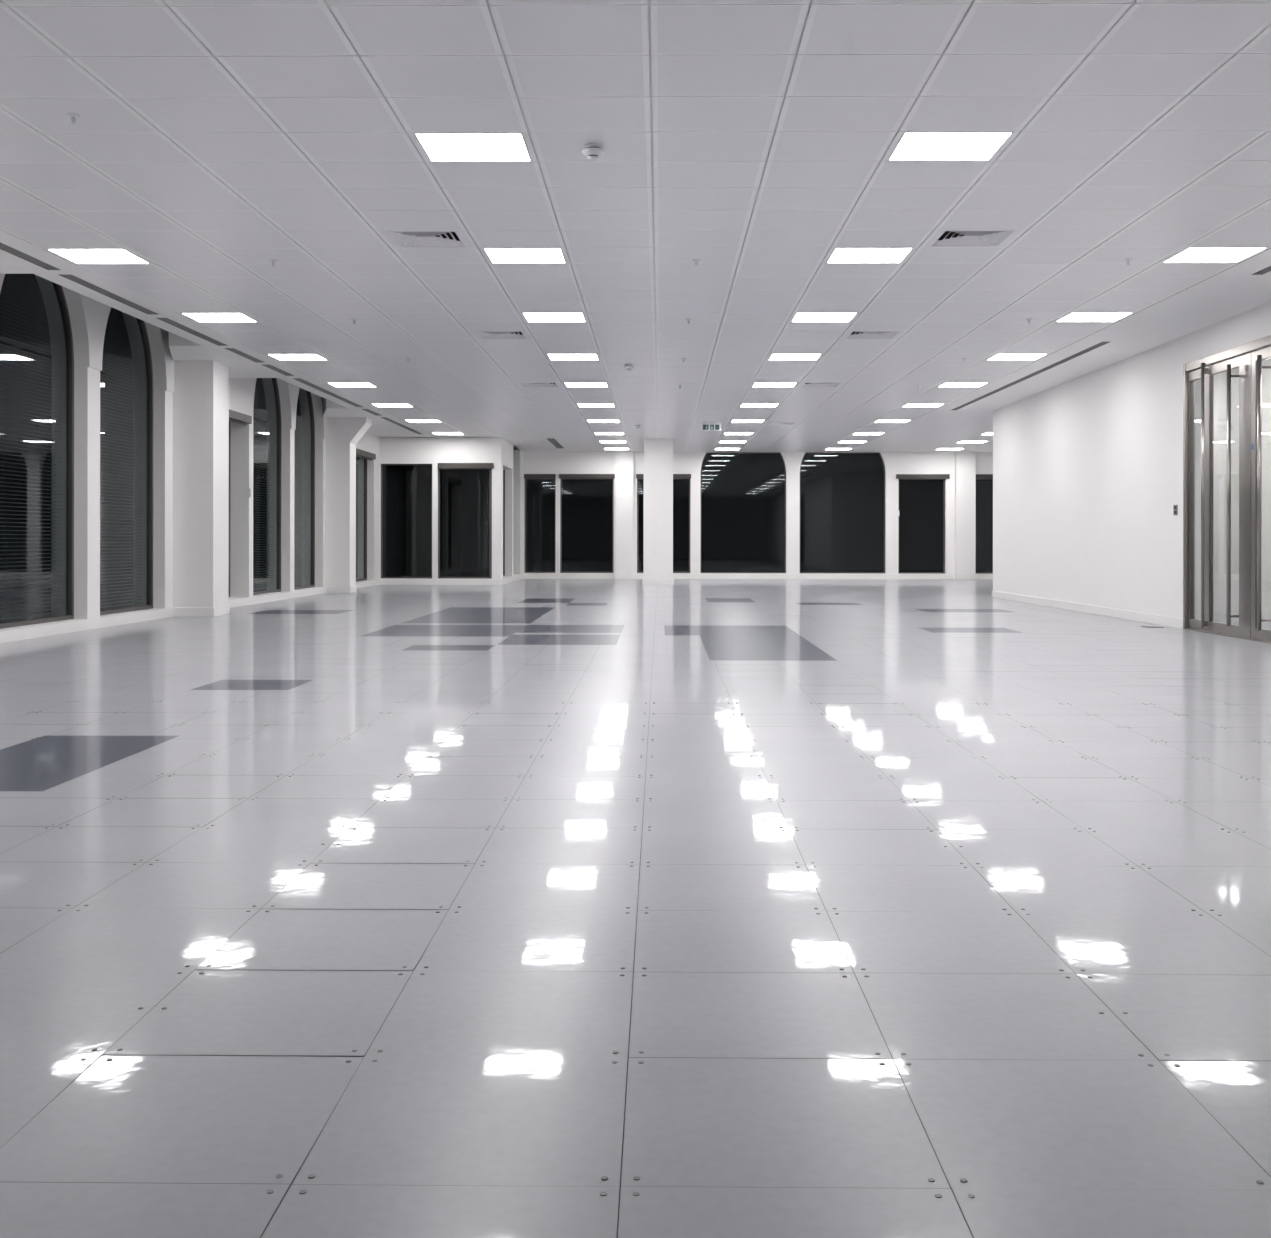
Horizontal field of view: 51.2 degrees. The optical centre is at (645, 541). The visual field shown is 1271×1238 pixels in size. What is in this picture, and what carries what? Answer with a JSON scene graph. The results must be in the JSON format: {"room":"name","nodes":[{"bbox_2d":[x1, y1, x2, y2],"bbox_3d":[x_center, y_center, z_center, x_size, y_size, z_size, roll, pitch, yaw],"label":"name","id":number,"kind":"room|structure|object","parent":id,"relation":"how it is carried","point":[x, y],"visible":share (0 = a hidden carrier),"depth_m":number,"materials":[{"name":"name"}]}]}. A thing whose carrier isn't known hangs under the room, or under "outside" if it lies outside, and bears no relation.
{"room":"empty office floor","nodes":[
{"label":"empty office floor","id":0,"kind":"room"},
{"bbox_2d":[0,274,378,630],"bbox_3d":[-6.418,-1.143,12.219,0.400,4.250,36.300,0,0,1],"label":"wall","id":1,"kind":"structure","parent":0,"point":[86,379],"depth_m":17.00,"materials":[{"name":"white paint"}]},
{"bbox_2d":[0,274,73,628],"bbox_3d":[-6.415,-1.143,13.684,0.125,4.010,2.030,0,0,1],"label":"window","id":2,"kind":"structure","parent":1,"relation":"in","point":[58,289],"depth_m":14.28,"materials":[{"name":"black glass"}]},
{"bbox_2d":[100,312,152,615],"bbox_3d":[-6.390,-1.143,16.014,0.125,4.010,1.970,0,0,1],"label":"window","id":3,"kind":"structure","parent":1,"relation":"in","point":[144,336],"depth_m":16.71,"materials":[{"name":"black glass"}]},
{"bbox_2d":[0,579,379,643],"bbox_3d":[-6.214,0.922,12.017,0.018,0.120,35.900,0,0,1],"label":"baseboard","id":4,"kind":"structure","parent":1,"relation":"attached to","point":[12,635],"depth_m":15.53,"materials":[{"name":"white wood"}]},
{"bbox_2d":[78,293,326,438],"bbox_3d":[-6.126,-2.476,19.637,0.022,1.082,11.039,0,0,1],"label":"trim","id":5,"kind":"structure","parent":1,"relation":"attached to","point":[95,313],"depth_m":15.04,"materials":[{"name":"white paint"}]},
{"bbox_2d":[229,409,251,596],"bbox_3d":[-6.299,-0.534,19.248,0.410,2.792,2.500,0,0,1],"label":"window","id":6,"kind":"structure","parent":1,"relation":"in","point":[237,417],"depth_m":20.36,"materials":[{"name":"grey metal"}]},
{"bbox_2d":[253,378,280,594],"bbox_3d":[-6.329,-1.143,21.719,0.125,4.010,2.060,0,0,1],"label":"window","id":7,"kind":"structure","parent":1,"relation":"in","point":[274,380],"depth_m":22.57,"materials":[{"name":"black glass"}]},
{"bbox_2d":[294,389,314,589],"bbox_3d":[-6.305,-1.143,23.989,0.125,4.010,1.940,0,0,1],"label":"window","id":8,"kind":"structure","parent":1,"relation":"in","point":[309,397],"depth_m":24.88,"materials":[{"name":"black glass"}]},
{"bbox_2d":[294,389,308,584],"bbox_3d":[-6.355,-1.123,23.989,0.025,3.818,1.830,0,0,1],"label":"blind","id":9,"kind":"object","parent":8,"relation":"attached to","point":[307,392],"depth_m":24.43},
{"bbox_2d":[356,448,375,581],"bbox_3d":[-6.137,-0.533,27.842,0.270,2.792,3.150,0,0,1],"label":"window","id":10,"kind":"structure","parent":1,"relation":"in","point":[365,455],"depth_m":29.37,"materials":[{"name":"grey metal"}]},
{"bbox_2d":[379,437,501,578],"bbox_3d":[-4.848,-0.695,30.064,3.160,3.359,0.220,0,0,1],"label":"wall","id":11,"kind":"structure","parent":0,"point":[392,450],"depth_m":29.95,"materials":[{"name":"white paint"}]},
{"bbox_2d":[381,464,431,578],"bbox_3d":[-5.418,-0.457,30.085,1.180,2.600,0.070,0,0,1],"label":"window","id":12,"kind":"structure","parent":11,"relation":"in","point":[381,464],"depth_m":30.05,"materials":[{"name":"glass"}]},
{"bbox_2d":[438,463,493,578],"bbox_3d":[-4.074,-0.461,30.000,1.270,2.612,0.210,0,0,1],"label":"window","id":13,"kind":"structure","parent":11,"relation":"in","point":[441,466],"depth_m":30.03,"materials":[{"name":"brown metal"}]},
{"bbox_2d":[380,573,992,584],"bbox_3d":[2.170,0.923,32.345,16.350,0.140,4.968,0,0,1],"label":"baseboard","id":14,"kind":"structure","parent":11,"relation":"attached to","point":[525,575],"depth_m":34.78,"materials":[{"name":"white wood"}]},
{"bbox_2d":[489,438,523,578],"bbox_3d":[-3.391,-0.694,32.523,0.300,3.359,4.730,0,0,1],"label":"wall","id":15,"kind":"structure","parent":0,"point":[512,460],"depth_m":32.25,"materials":[{"name":"white paint"}]},
{"bbox_2d":[503,468,504,575],"bbox_3d":[-3.470,-0.454,31.274,0.070,2.600,1.910,0,0,1],"label":"window","id":16,"kind":"structure","parent":15,"relation":"in","point":[503,468],"depth_m":32.19,"materials":[{"name":"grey metal"}]},
{"bbox_2d":[0,576,1270,1237],"bbox_3d":[1.877,0.995,15.239,17.745,0.007,43.516,0,0,1],"label":"floor","id":17,"kind":"structure","parent":0,"point":[523,908],"depth_m":3.45,"materials":[{"name":"grey tile"}]},
{"bbox_2d":[173,360,229,616],"bbox_3d":[-5.888,-0.687,17.574,0.548,3.339,0.656,0,0,1],"label":"column","id":18,"kind":"structure","parent":17,"relation":"on","point":[201,387],"depth_m":17.26,"materials":[{"name":"white paint"}]},
{"bbox_2d":[326,417,371,592],"bbox_3d":[-5.693,-0.686,25.412,0.770,3.339,0.536,0,0,1],"label":"column","id":19,"kind":"structure","parent":17,"relation":"on","point":[343,433],"depth_m":25.17,"materials":[{"name":"white paint"}]},
{"bbox_2d":[642,438,673,584],"bbox_3d":[0.287,-0.679,30.534,0.720,3.339,0.720,0,0,1],"label":"pillar","id":20,"kind":"structure","parent":17,"relation":"on","point":[658,452],"depth_m":30.20,"materials":[{"name":"white paint"}]},
{"bbox_2d":[0,0,1270,451],"bbox_3d":[1.783,-2.787,14.407,16.750,0.881,40.850,0,0,1],"label":"ceiling","id":21,"kind":"structure","parent":0,"point":[211,142],"depth_m":8.98,"materials":[{"name":"white tile"}]},
{"bbox_2d":[0,242,59,269],"bbox_3d":[-5.146,-2.373,10.381,0.120,0.035,2.250,0,0,1],"label":"ceiling vent","id":22,"kind":"object","parent":21,"relation":"in","point":[3,247],"visible":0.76,"depth_m":11.04,"materials":[{"name":"metal"}]},
{"bbox_2d":[67,113,79,124],"bbox_3d":[-3.159,-2.330,7.314,0.068,0.053,0.068,0,0,1],"label":"sprinkler","id":23,"kind":"object","parent":21,"relation":"attached to","point":[74,116],"visible":1,"depth_m":7.31,"materials":[{"name":"white metal"}]},
{"bbox_2d":[47,249,150,263],"bbox_3d":[-4.513,-2.378,10.951,0.631,0.052,0.565,0,0,1],"label":"ceiling light","id":24,"kind":"object","parent":21,"relation":"attached to","point":[78,256],"visible":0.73,"depth_m":10.95,"materials":[{"name":"white plastic"}]},
{"bbox_2d":[58,274,156,313],"bbox_3d":[-5.121,-2.373,12.726,0.120,0.035,2.060,0,0,1],"label":"ceiling vent","id":25,"kind":"object","parent":21,"relation":"in","point":[68,276],"visible":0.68,"depth_m":12.62,"materials":[{"name":"metal"}]},
{"bbox_2d":[157,318,227,345],"bbox_3d":[-5.097,-2.373,14.955,0.120,0.035,2.000,0,0,1],"label":"ceiling vent","id":26,"kind":"object","parent":21,"relation":"in","point":[171,322],"visible":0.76,"depth_m":14.91,"materials":[{"name":"metal"}]},
{"bbox_2d":[181,313,256,321],"bbox_3d":[-4.481,-2.378,13.951,0.631,0.052,0.565,0,0,1],"label":"ceiling light","id":27,"kind":"object","parent":21,"relation":"attached to","point":[200,317],"visible":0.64,"depth_m":13.94,"materials":[{"name":"white plastic"}]},
{"bbox_2d":[225,348,264,362],"bbox_3d":[-5.078,-2.373,16.805,0.120,0.035,1.300,0,0,1],"label":"ceiling vent","id":28,"kind":"object","parent":21,"relation":"in","point":[236,351],"visible":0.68,"depth_m":16.83,"materials":[{"name":"metal"}]},
{"bbox_2d":[263,365,293,375],"bbox_3d":[-5.062,-2.373,18.255,0.120,0.035,1.200,0,0,1],"label":"ceiling vent","id":29,"kind":"object","parent":21,"relation":"in","point":[268,366],"visible":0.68,"depth_m":18.32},
{"bbox_2d":[267,354,326,359],"bbox_3d":[-4.449,-2.378,16.951,0.631,0.052,0.565,0,0,1],"label":"ceiling light","id":30,"kind":"object","parent":21,"relation":"attached to","point":[277,356],"visible":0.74,"depth_m":16.88,"materials":[{"name":"white plastic"}]},
{"bbox_2d":[292,378,361,406],"bbox_3d":[-5.031,-2.373,21.205,0.120,0.035,4.100,0,0,1],"label":"ceiling vent","id":31,"kind":"object","parent":21,"relation":"in","point":[297,379],"visible":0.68,"depth_m":20.90,"materials":[{"name":"metal"}]},
{"bbox_2d":[328,383,375,386],"bbox_3d":[-4.417,-2.378,19.950,0.631,0.052,0.565,0,0,1],"label":"ceiling light","id":32,"kind":"object","parent":21,"relation":"attached to","point":[332,384],"visible":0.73,"depth_m":19.90,"materials":[{"name":"white plastic"}]},
{"bbox_2d":[372,404,412,406],"bbox_3d":[-4.385,-2.378,22.950,0.631,0.052,0.565,0,0,1],"label":"ceiling light","id":33,"kind":"object","parent":21,"relation":"attached to","point":[377,405],"visible":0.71,"depth_m":22.97,"materials":[{"name":"white plastic"}]},
{"bbox_2d":[380,417,421,433],"bbox_3d":[-4.967,-2.373,27.155,0.120,0.035,4.000,0,0,1],"label":"ceiling vent","id":34,"kind":"object","parent":21,"relation":"in","point":[385,418],"visible":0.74,"depth_m":26.91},
{"bbox_2d":[406,420,439,421],"bbox_3d":[-4.353,-2.378,25.950,0.631,0.052,0.565,0,0,1],"label":"ceiling light","id":35,"kind":"object","parent":21,"relation":"attached to","point":[406,420],"visible":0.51,"depth_m":25.83,"materials":[{"name":"white plastic"}]},
{"bbox_2d":[380,231,472,247],"bbox_3d":[-1.700,-2.406,10.321,0.631,0.110,0.565,0,0,1],"label":"ceiling vent","id":36,"kind":"object","parent":21,"relation":"in","point":[398,239],"visible":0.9,"depth_m":10.39,"materials":[{"name":"white metal"}]},
{"bbox_2d":[431,432,463,434],"bbox_3d":[-4.321,-2.378,28.950,0.631,0.052,0.565,0,0,1],"label":"ceiling light","id":37,"kind":"object","parent":21,"relation":"attached to","point":[435,433],"visible":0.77,"depth_m":28.94,"materials":[{"name":"white plastic"}]},
{"bbox_2d":[434,433,462,434],"bbox_3d":[-4.321,-2.369,28.950,0.607,0.030,0.541,0,0,1],"label":"diffuser","id":38,"kind":"object","parent":37,"relation":"attached to","point":[434,433],"depth_m":29.06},
{"bbox_2d":[413,133,531,161],"bbox_3d":[-1.020,-2.374,7.913,0.631,0.052,0.565,0,0,1],"label":"ceiling light","id":39,"kind":"object","parent":21,"relation":"attached to","point":[438,147],"visible":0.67,"depth_m":7.91,"materials":[{"name":"white plastic"}]},
{"bbox_2d":[470,331,530,338],"bbox_3d":[-1.648,-2.406,15.120,0.631,0.110,0.565,0,0,1],"label":"ceiling vent","id":40,"kind":"object","parent":21,"relation":"in","point":[478,334],"visible":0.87,"depth_m":15.19,"materials":[{"name":"white metal"}]},
{"bbox_2d":[483,248,565,262],"bbox_3d":[-0.988,-2.374,10.913,0.631,0.052,0.565,0,0,1],"label":"ceiling light","id":41,"kind":"object","parent":21,"relation":"attached to","point":[496,255],"visible":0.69,"depth_m":10.90,"materials":[{"name":"white plastic"}]},
{"bbox_2d":[517,383,561,386],"bbox_3d":[-1.597,-2.406,19.920,0.631,0.110,0.565,0,0,1],"label":"ceiling vent","id":42,"kind":"object","parent":21,"relation":"in","point":[519,384],"visible":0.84,"depth_m":20.04,"materials":[{"name":"white metal"}]},
{"bbox_2d":[522,313,585,321],"bbox_3d":[-0.956,-2.374,13.913,0.631,0.052,0.565,0,0,1],"label":"ceiling light","id":43,"kind":"object","parent":21,"relation":"attached to","point":[530,317],"visible":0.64,"depth_m":13.91,"materials":[{"name":"white plastic"}]},
{"bbox_2d":[548,439,563,447],"bbox_3d":[-2.166,-2.369,31.875,0.180,0.035,3.100,0,0,1],"label":"ceiling vent","id":44,"kind":"object","parent":21,"relation":"in","point":[554,442],"visible":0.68,"depth_m":32.21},
{"bbox_2d":[547,354,598,359],"bbox_3d":[-0.924,-2.374,16.913,0.631,0.052,0.565,0,0,1],"label":"ceiling light","id":45,"kind":"object","parent":21,"relation":"attached to","point":[551,356],"visible":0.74,"depth_m":16.85,"materials":[{"name":"white plastic"}]},
{"bbox_2d":[565,383,607,386],"bbox_3d":[-0.892,-2.374,19.913,0.631,0.052,0.565,0,0,1],"label":"ceiling light","id":46,"kind":"object","parent":21,"relation":"attached to","point":[566,384],"visible":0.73,"depth_m":19.91,"materials":[{"name":"white plastic"}]},
{"bbox_2d":[582,143,603,159],"bbox_3d":[-0.313,-2.309,7.874,0.132,0.080,0.132,0,0,1],"label":"smoke detector","id":47,"kind":"object","parent":21,"relation":"attached to","point":[592,151],"visible":1,"depth_m":7.84,"materials":[{"name":"white plastic"}]},
{"bbox_2d":[577,404,614,406],"bbox_3d":[-0.860,-2.374,22.913,0.631,0.052,0.565,0,0,1],"label":"ceiling light","id":48,"kind":"object","parent":21,"relation":"attached to","point":[579,405],"visible":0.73,"depth_m":22.93,"materials":[{"name":"white plastic"}]},
{"bbox_2d":[587,420,619,422],"bbox_3d":[-0.828,-2.374,25.912,0.631,0.052,0.565,0,0,1],"label":"ceiling light","id":49,"kind":"object","parent":21,"relation":"attached to","point":[588,421],"visible":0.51,"depth_m":25.99,"materials":[{"name":"white plastic"}]},
{"bbox_2d":[588,420,618,421],"bbox_3d":[-0.828,-2.365,25.912,0.607,0.030,0.541,0,0,1],"label":"diffuser","id":50,"kind":"object","parent":49,"relation":"attached to","point":[588,420],"depth_m":25.88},
{"bbox_2d":[595,433,623,434],"bbox_3d":[-0.796,-2.374,28.912,0.631,0.052,0.565,0,0,1],"label":"ceiling light","id":51,"kind":"object","parent":21,"relation":"attached to","point":[595,433],"visible":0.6,"depth_m":29.01,"materials":[{"name":"white plastic"}]},
{"bbox_2d":[600,441,626,442],"bbox_3d":[-0.770,-2.374,31.312,0.631,0.052,0.565,0,0,1],"label":"ceiling light","id":52,"kind":"object","parent":21,"relation":"attached to","point":[600,441],"visible":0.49,"depth_m":31.48,"materials":[{"name":"white plastic"}]},
{"bbox_2d":[604,448,628,449],"bbox_3d":[-0.745,-2.374,33.712,0.631,0.052,0.565,0,0,1],"label":"ceiling light","id":53,"kind":"object","parent":21,"relation":"attached to","point":[604,448],"visible":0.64,"depth_m":33.72,"materials":[{"name":"white plastic"}]},
{"bbox_2d":[702,422,720,430],"bbox_3d":[1.291,-2.258,25.988,0.370,0.178,0.040,0,0,1],"label":"exit sign","id":54,"kind":"object","parent":21,"relation":"hanging from","point":[706,426],"visible":1,"depth_m":25.98,"materials":[{"name":"white plastic"}]},
{"bbox_2d":[719,441,745,442],"bbox_3d":[2.050,-2.370,31.282,0.631,0.052,0.565,0,0,1],"label":"ceiling light","id":55,"kind":"object","parent":21,"relation":"attached to","point":[719,441],"visible":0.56,"depth_m":31.30,"materials":[{"name":"white plastic"}]},
{"bbox_2d":[724,433,752,434],"bbox_3d":[2.024,-2.371,28.882,0.631,0.052,0.565,0,0,1],"label":"ceiling light","id":56,"kind":"object","parent":21,"relation":"attached to","point":[724,433],"visible":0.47,"depth_m":28.85,"materials":[{"name":"white plastic"}]},
{"bbox_2d":[731,420,764,422],"bbox_3d":[1.992,-2.371,25.882,0.631,0.052,0.565,0,0,1],"label":"ceiling light","id":57,"kind":"object","parent":21,"relation":"attached to","point":[732,421],"visible":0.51,"depth_m":25.95,"materials":[{"name":"white plastic"}]},
{"bbox_2d":[732,420,763,421],"bbox_3d":[1.992,-2.362,25.882,0.607,0.030,0.541,0,0,1],"label":"diffuser","id":58,"kind":"object","parent":57,"relation":"attached to","point":[732,420],"depth_m":25.84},
{"bbox_2d":[740,404,777,406],"bbox_3d":[1.960,-2.371,22.882,0.631,0.052,0.565,0,0,1],"label":"ceiling light","id":59,"kind":"object","parent":21,"relation":"attached to","point":[742,405],"visible":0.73,"depth_m":22.90,"materials":[{"name":"white plastic"}]},
{"bbox_2d":[752,383,796,386],"bbox_3d":[1.928,-2.371,19.883,0.631,0.052,0.565,0,0,1],"label":"ceiling light","id":60,"kind":"object","parent":21,"relation":"attached to","point":[754,384],"visible":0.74,"depth_m":19.83,"materials":[{"name":"white plastic"}]},
{"bbox_2d":[765,423,796,424],"bbox_3d":[2.703,-2.401,26.475,0.631,0.110,0.565,0,0,1],"label":"ceiling vent","id":61,"kind":"object","parent":21,"relation":"in","point":[766,423],"visible":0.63,"depth_m":26.63,"materials":[{"name":"white metal"}]},
{"bbox_2d":[768,354,821,359],"bbox_3d":[1.896,-2.371,16.883,0.631,0.052,0.565,0,0,1],"label":"ceiling light","id":62,"kind":"object","parent":21,"relation":"attached to","point":[773,356],"visible":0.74,"depth_m":16.83,"materials":[{"name":"white plastic"}]},
{"bbox_2d":[799,383,843,386],"bbox_3d":[2.633,-2.401,19.875,0.631,0.110,0.565,0,0,1],"label":"ceiling vent","id":63,"kind":"object","parent":21,"relation":"in","point":[802,384],"visible":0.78,"depth_m":20.00,"materials":[{"name":"white metal"}]},
{"bbox_2d":[791,313,856,321],"bbox_3d":[1.863,-2.371,13.883,0.631,0.052,0.565,0,0,1],"label":"ceiling light","id":64,"kind":"object","parent":21,"relation":"attached to","point":[799,317],"visible":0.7,"depth_m":13.89,"materials":[{"name":"white plastic"}]},
{"bbox_2d":[825,448,851,449],"bbox_3d":[4.895,-2.367,33.652,0.631,0.052,0.565,0,0,1],"label":"ceiling light","id":65,"kind":"object","parent":21,"relation":"attached to","point":[827,448],"visible":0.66,"depth_m":33.63,"materials":[{"name":"white plastic"}]},
{"bbox_2d":[838,441,866,442],"bbox_3d":[4.870,-2.367,31.252,0.631,0.052,0.565,0,0,1],"label":"ceiling light","id":66,"kind":"object","parent":21,"relation":"attached to","point":[840,441],"visible":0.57,"depth_m":31.25,"materials":[{"name":"white plastic"}]},
{"bbox_2d":[852,433,882,434],"bbox_3d":[4.844,-2.367,28.852,0.631,0.052,0.565,0,0,1],"label":"ceiling light","id":67,"kind":"object","parent":21,"relation":"attached to","point":[854,433],"visible":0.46,"depth_m":28.93,"materials":[{"name":"white plastic"}]},
{"bbox_2d":[826,248,913,262],"bbox_3d":[1.831,-2.371,10.883,0.631,0.052,0.565,0,0,1],"label":"ceiling light","id":68,"kind":"object","parent":21,"relation":"attached to","point":[839,255],"visible":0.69,"depth_m":10.88,"materials":[{"name":"white plastic"}]},
{"bbox_2d":[842,331,904,338],"bbox_3d":[2.581,-2.401,15.075,0.631,0.110,0.565,0,0,1],"label":"ceiling vent","id":69,"kind":"object","parent":21,"relation":"in","point":[850,334],"visible":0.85,"depth_m":15.18,"materials":[{"name":"white metal"}]},
{"bbox_2d":[874,420,909,422],"bbox_3d":[4.812,-2.367,25.852,0.631,0.052,0.565,0,0,1],"label":"ceiling light","id":70,"kind":"object","parent":21,"relation":"attached to","point":[877,421],"visible":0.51,"depth_m":25.92,"materials":[{"name":"white plastic"}]},
{"bbox_2d":[876,420,908,421],"bbox_3d":[4.812,-2.358,25.852,0.607,0.030,0.541,0,0,1],"label":"diffuser","id":71,"kind":"object","parent":70,"relation":"attached to","point":[877,420],"depth_m":25.81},
{"bbox_2d":[903,404,942,406],"bbox_3d":[4.780,-2.367,22.852,0.631,0.052,0.565,0,0,1],"label":"ceiling light","id":72,"kind":"object","parent":21,"relation":"attached to","point":[906,405],"visible":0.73,"depth_m":22.86,"materials":[{"name":"white plastic"}]},
{"bbox_2d":[887,132,1013,160],"bbox_3d":[1.799,-2.371,7.883,0.631,0.052,0.565,0,0,1],"label":"ceiling light","id":73,"kind":"object","parent":21,"relation":"attached to","point":[912,146],"visible":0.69,"depth_m":7.88,"materials":[{"name":"white plastic"}]},
{"bbox_2d":[936,448,964,449],"bbox_3d":[7.715,-2.364,33.621,0.631,0.052,0.565,0,0,1],"label":"ceiling light","id":74,"kind":"object","parent":21,"relation":"attached to","point":[939,448],"visible":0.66,"depth_m":33.41,"materials":[{"name":"white plastic"}]},
{"bbox_2d":[939,383,986,386],"bbox_3d":[4.747,-2.367,19.852,0.631,0.052,0.565,0,0,1],"label":"ceiling light","id":75,"kind":"object","parent":21,"relation":"attached to","point":[944,384],"visible":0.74,"depth_m":19.80,"materials":[{"name":"white plastic"}]},
{"bbox_2d":[957,441,986,442],"bbox_3d":[7.689,-2.364,31.221,0.631,0.052,0.565,0,0,1],"label":"ceiling light","id":76,"kind":"object","parent":21,"relation":"attached to","point":[960,441],"visible":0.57,"depth_m":31.21,"materials":[{"name":"white plastic"}]},
{"bbox_2d":[924,230,1021,246],"bbox_3d":[2.530,-2.401,10.276,0.631,0.110,0.565,0,0,1],"label":"ceiling vent","id":77,"kind":"object","parent":21,"relation":"in","point":[942,238],"visible":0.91,"depth_m":10.35,"materials":[{"name":"white metal"}]},
{"bbox_2d":[987,354,1046,359],"bbox_3d":[4.715,-2.367,16.852,0.631,0.052,0.565,0,0,1],"label":"ceiling light","id":78,"kind":"object","parent":21,"relation":"attached to","point":[997,356],"visible":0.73,"depth_m":16.80,"materials":[{"name":"white plastic"}]},
{"bbox_2d":[952,342,1108,409],"bbox_3d":[5.453,-2.360,19.618,0.100,0.035,8.150,0,0,1],"label":"ceiling vent","id":79,"kind":"object","parent":21,"relation":"in","point":[1101,343],"visible":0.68,"depth_m":18.43,"materials":[{"name":"metal"}]},
{"bbox_2d":[1056,312,1133,321],"bbox_3d":[4.683,-2.367,13.853,0.631,0.052,0.565,0,0,1],"label":"ceiling light","id":80,"kind":"object","parent":21,"relation":"attached to","point":[1079,316],"visible":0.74,"depth_m":13.81,"materials":[{"name":"white plastic"}]},
{"bbox_2d":[1162,247,1267,262],"bbox_3d":[4.651,-2.367,10.853,0.631,0.052,0.565,0,0,1],"label":"ceiling light","id":81,"kind":"object","parent":21,"relation":"attached to","point":[1189,255],"visible":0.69,"depth_m":10.86,"materials":[{"name":"white plastic"}]},
{"bbox_2d":[1251,266,1270,274],"bbox_3d":[5.345,-2.360,9.543,0.100,0.035,4.200,0,0,1],"label":"ceiling vent","id":82,"kind":"object","parent":21,"relation":"in","point":[1268,269],"visible":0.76,"depth_m":11.54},
{"bbox_2d":[524,451,992,573],"bbox_3d":[3.430,-0.685,34.945,13.890,3.359,0.260,0,0,1],"label":"wall","id":83,"kind":"structure","parent":0,"point":[557,463],"depth_m":34.81,"materials":[{"name":"white paint"}]},
{"bbox_2d":[524,474,555,572],"bbox_3d":[-2.788,-0.467,34.937,0.826,2.607,0.210,0,0,1],"label":"window","id":84,"kind":"structure","parent":83,"relation":"in","point":[526,476],"depth_m":34.97,"materials":[{"name":"glass"}]},
{"bbox_2d":[559,474,614,572],"bbox_3d":[-1.546,-0.465,34.924,1.473,2.607,0.210,0,0,1],"label":"window","id":85,"kind":"structure","parent":83,"relation":"in","point":[561,476],"depth_m":34.95,"materials":[{"name":"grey metal"}]},
{"bbox_2d":[614,452,633,578],"bbox_3d":[-0.568,-0.680,34.769,0.513,3.339,0.178,0,0,1],"label":"pilaster","id":86,"kind":"object","parent":83,"relation":"attached to","point":[624,461],"visible":0.93,"depth_m":34.70,"materials":[{"name":"white paint"}]},
{"bbox_2d":[636,474,690,572],"bbox_3d":[0.466,-0.463,34.902,1.447,2.607,0.210,0,0,1],"label":"window","id":87,"kind":"structure","parent":83,"relation":"in","point":[638,476],"depth_m":34.93,"materials":[{"name":"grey metal"}]},
{"bbox_2d":[700,452,785,572],"bbox_3d":[2.569,-0.749,35.008,2.257,3.185,0.147,0,0,1],"label":"window","id":88,"kind":"structure","parent":83,"relation":"in","point":[742,493],"depth_m":35.07,"materials":[{"name":"dark tinted glass"},{"name":"dark bronze"}]},
{"bbox_2d":[800,453,884,572],"bbox_3d":[5.176,-0.746,34.980,2.262,3.185,0.147,0,0,1],"label":"window","id":89,"kind":"structure","parent":83,"relation":"in","point":[841,494],"depth_m":35.03,"materials":[{"name":"dark tinted glass"},{"name":"dark bronze"}]},
{"bbox_2d":[896,474,949,573],"bbox_3d":[7.265,-0.455,34.829,1.394,2.607,0.210,0,0,1],"label":"window","id":90,"kind":"structure","parent":83,"relation":"in","point":[943,477],"depth_m":34.86,"materials":[{"name":"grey metal"}]},
{"bbox_2d":[954,452,975,579],"bbox_3d":[8.359,-0.669,34.674,0.534,3.339,0.178,0,0,1],"label":"pilaster","id":91,"kind":"object","parent":83,"relation":"attached to","point":[965,462],"visible":1,"depth_m":34.60,"materials":[{"name":"white paint"}]},
{"bbox_2d":[976,474,992,573],"bbox_3d":[9.099,-0.453,34.810,0.960,2.607,0.210,0,0,1],"label":"window","id":92,"kind":"structure","parent":83,"relation":"in","point":[978,476],"depth_m":34.71,"materials":[{"name":"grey metal"}]},
{"bbox_2d":[993,302,1270,619],"bbox_3d":[6.166,-0.682,8.850,0.200,3.359,29.830,0,0,1],"label":"wall","id":93,"kind":"structure","parent":0,"point":[1088,468],"depth_m":17.76,"materials":[{"name":"white paint"}]},
{"bbox_2d":[992,590,1182,628],"bbox_3d":[6.156,0.940,8.858,0.216,0.115,29.846,0,0,1],"label":"baseboard","id":94,"kind":"structure","parent":93,"relation":"attached to","point":[1105,611],"depth_m":18.03,"materials":[{"name":"white wood"}]},
{"bbox_2d":[1173,505,1177,514],"bbox_3d":[6.129,-0.363,15.335,0.012,0.120,0.110,0,0,1],"label":"wall switch","id":95,"kind":"object","parent":93,"relation":"attached to","point":[1175,507],"visible":1,"depth_m":15.32,"materials":[{"name":"grey metal"}]},
{"bbox_2d":[1183,335,1270,643],"bbox_3d":[6.161,-0.508,13.535,0.282,3.010,3.100,0,0,1],"label":"door","id":96,"kind":"structure","parent":93,"relation":"in","point":[1248,357],"depth_m":13.72,"materials":[{"name":"silver metal"}]},
{"bbox_2d":[1188,369,1203,630],"bbox_3d":[6.174,-0.464,14.810,0.050,2.898,0.430,0,0,1],"label":"glass panel","id":97,"kind":"object","parent":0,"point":[1194,624],"depth_m":14.98,"materials":[{"name":"clear glass"}]},
{"bbox_2d":[1213,358,1270,618],"bbox_3d":[7.204,-0.671,15.664,1.730,3.339,15.780,0,0,1],"label":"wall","id":98,"kind":"structure","parent":0,"point":[1220,380],"depth_m":17.96,"materials":[{"name":"white paint"}]},
{"label":"outside","id":99,"kind":"structure","parent":0,"visible":0},
{"bbox_2d":[253,378,486,591],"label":"windows","id":100,"kind":"structure","parent":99,"point":[407,489],"depth_m":40.08,"materials":[{"name":"glass"}]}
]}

